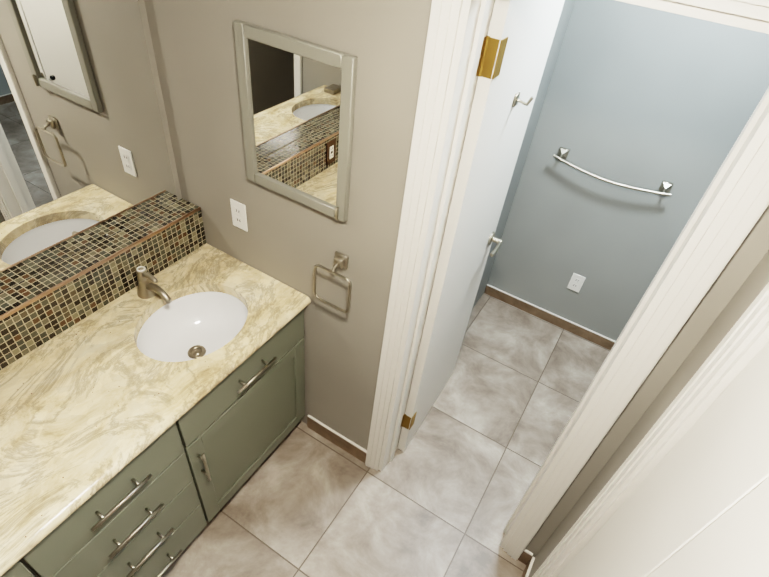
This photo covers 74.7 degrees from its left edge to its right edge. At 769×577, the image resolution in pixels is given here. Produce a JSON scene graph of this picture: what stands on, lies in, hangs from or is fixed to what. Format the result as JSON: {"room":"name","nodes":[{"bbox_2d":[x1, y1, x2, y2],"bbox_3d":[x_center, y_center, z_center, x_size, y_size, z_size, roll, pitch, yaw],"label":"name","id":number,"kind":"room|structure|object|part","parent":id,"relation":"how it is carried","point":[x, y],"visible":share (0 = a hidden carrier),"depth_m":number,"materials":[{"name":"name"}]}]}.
{"room":"bathroom","nodes":[
{"label":"bathroom","id":0,"kind":"room"},
{"bbox_2d":[1,0,181,291],"bbox_3d":[-1.308,-0.030,1.302,0.120,2.420,2.090,26,45,20],"label":"wall","id":1,"kind":"structure","parent":0,"point":[143,13],"depth_m":1.72,"materials":[{"name":"paint"}]},
{"bbox_2d":[0,0,177,291],"bbox_3d":[-1.227,-0.218,1.084,0.005,0.912,1.769,26,45,20],"label":"mirror glass","id":2,"kind":"object","parent":1,"relation":"attached to","point":[84,160],"visible":1,"depth_m":1.52,"materials":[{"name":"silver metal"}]},
{"bbox_2d":[161,293,610,576],"bbox_3d":[0.309,1.630,1.585,4.200,0.100,4.900,26,45,20],"label":"floor","id":3,"kind":"structure","parent":0,"point":[442,494],"depth_m":2.29,"materials":[{"name":"tile"}]},
{"bbox_2d":[0,235,309,576],"bbox_3d":[-1.054,0.718,1.701,0.654,0.830,1.794,26,45,20],"label":"bathroom vanity","id":4,"kind":"object","parent":3,"relation":"on","point":[137,525],"depth_m":1.70,"materials":[{"name":"grey paint"}]},
{"bbox_2d":[0,243,310,576],"bbox_3d":[-0.975,0.412,1.399,0.540,0.040,1.794,26,45,20],"label":"countertop","id":5,"kind":"structure","parent":4,"relation":"on","point":[77,408],"depth_m":1.49,"materials":[{"name":"beige stone"}]},
{"bbox_2d":[124,259,175,306],"bbox_3d":[-0.819,-0.009,1.780,0.160,0.112,0.071,26,45,20],"label":"faucet","id":6,"kind":"object","parent":5,"relation":"on","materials":[{"name":"silver metal"}]},
{"bbox_2d":[116,275,263,378],"bbox_3d":[-0.677,0.188,1.827,0.400,0.157,0.460,26,45,20],"label":"sink","id":7,"kind":"object","parent":5,"relation":"in","point":[205,316],"depth_m":1.90,"materials":[{"name":"white ceramic"}]},
{"bbox_2d":[144,0,768,561],"bbox_3d":[0.894,0.278,1.288,4.120,2.420,0.136,26,45,20],"label":"wall","id":8,"kind":"structure","parent":0,"point":[290,242],"depth_m":1.59,"materials":[{"name":"paint"}]},
{"bbox_2d":[230,199,247,231],"bbox_3d":[-0.537,-0.269,1.859,0.072,0.116,0.008,26,45,20],"label":"outlet","id":9,"kind":"object","parent":8,"relation":"attached to","point":[239,216],"visible":1,"depth_m":1.85,"materials":[{"name":"white plastic"}]},
{"bbox_2d":[233,20,357,221],"bbox_3d":[-0.268,-0.470,1.473,0.400,0.490,0.034,26,45,20],"label":"medicine cabinet mirror","id":10,"kind":"object","parent":8,"relation":"attached to","point":[297,98],"visible":1,"depth_m":1.45,"materials":[{"name":"grey paint"}]},
{"bbox_3d":[-0.264,-0.473,1.478,0.328,0.418,0.004,26,45,20],"label":"glass","id":11,"kind":"part","parent":10,"relation":"part of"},
{"bbox_3d":[-0.147,-0.230,1.552,0.008,0.046,0.012,26,45,20],"label":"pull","id":12,"kind":"part","parent":10,"relation":"part of","materials":[{"name":"silver metal"}]},
{"bbox_2d":[313,251,351,312],"bbox_3d":[-0.165,-0.026,1.721,0.155,0.202,0.061,26,45,20],"label":"towel ring","id":13,"kind":"object","parent":8,"relation":"attached to","point":[341,260],"visible":1,"depth_m":1.68,"materials":[{"name":"silver metal"}]},
{"bbox_2d":[307,415,366,462],"bbox_3d":[-0.227,0.712,2.388,0.339,0.094,0.010,26,45,20],"label":"baseboard","id":14,"kind":"structure","parent":8,"relation":"attached to","point":[337,439],"depth_m":2.38,"materials":[{"name":"wood"}]},
{"bbox_2d":[397,0,564,451],"bbox_3d":[0.313,-0.111,1.945,0.054,1.988,0.628,26,45,20],"label":"door","id":15,"kind":"structure","parent":8,"relation":"in","point":[496,128],"depth_m":1.64,"materials":[{"name":"beige wood"}]},
{"bbox_3d":[0.178,0.018,1.743,0.043,1.654,0.081,26,45,20],"label":"toilet door hinges","id":16,"kind":"part","parent":15,"relation":"part of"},
{"bbox_2d":[518,549,532,564],"bbox_3d":[0.579,1.102,2.071,0.036,0.094,0.010,26,45,20],"label":"baseboard","id":17,"kind":"structure","parent":8,"relation":"attached to","point":[526,555],"depth_m":2.06,"materials":[{"name":"wood"}]},
{"bbox_2d":[365,0,768,559],"bbox_3d":[0.375,0.162,1.590,0.759,2.086,0.160,26,45,20],"label":"door frame","id":18,"kind":"structure","parent":8,"relation":"attached to","point":[740,212],"depth_m":1.26,"materials":[{"name":"beige wood"}]},
{"bbox_2d":[408,0,575,396],"bbox_3d":[0.398,-0.541,2.133,0.100,2.420,1.340,26,45,20],"label":"wall","id":19,"kind":"structure","parent":0,"point":[560,31],"depth_m":2.51,"materials":[{"name":"paint"}]},
{"bbox_2d":[487,0,768,340],"bbox_3d":[2.029,-0.321,2.131,3.050,2.420,0.120,26,45,20],"label":"wall","id":20,"kind":"structure","parent":0,"point":[638,96],"depth_m":2.44,"materials":[{"name":"paint"}]},
{"bbox_2d":[484,284,615,349],"bbox_3d":[1.878,0.585,2.862,2.848,0.074,0.010,26,45,20],"label":"baseboard","id":21,"kind":"structure","parent":20,"relation":"attached to","point":[558,321],"depth_m":3.18,"materials":[{"name":"wood"}]},
{"bbox_2d":[567,273,584,292],"bbox_3d":[1.126,-0.033,2.961,0.072,0.116,0.008,26,45,20],"label":"outlet","id":22,"kind":"object","parent":20,"relation":"attached to","point":[576,282],"visible":1,"depth_m":2.96,"materials":[{"name":"white plastic"}]},
{"bbox_2d":[553,147,672,196],"bbox_3d":[1.121,-0.570,2.497,0.582,0.074,0.069,26,45,20],"label":"towel rail","id":23,"kind":"object","parent":20,"relation":"attached to","point":[665,186],"visible":1,"depth_m":2.48,"materials":[{"name":"silver metal"}]},
{"bbox_2d":[528,250,768,576],"bbox_3d":[0.259,0.783,0.624,0.100,2.420,1.950,26,45,20],"label":"wall","id":24,"kind":"structure","parent":0,"point":[751,288],"depth_m":1.22,"materials":[{"name":"paint"}]},
{"bbox_2d":[522,557,534,576],"bbox_3d":[0.552,1.161,2.001,0.010,0.094,0.171,26,45,20],"label":"baseboard","id":25,"kind":"structure","parent":24,"relation":"attached to","point":[527,570],"depth_m":2.01,"materials":[{"name":"wood"}]},
{"bbox_2d":[532,282,768,576],"bbox_3d":[0.301,0.874,0.845,0.101,2.000,1.197,26,45,20],"label":"door frame","id":26,"kind":"structure","parent":24,"relation":"attached to","point":[749,352],"depth_m":1.03,"materials":[{"name":"beige wood"}]},
{"bbox_2d":[557,341,768,576],"bbox_3d":[0.270,0.870,0.866,0.061,1.950,1.161,26,45,20],"label":"closet door","id":27,"kind":"structure","parent":24,"relation":"in","point":[695,503],"depth_m":0.81,"materials":[{"name":"beige wood"}]}
]}

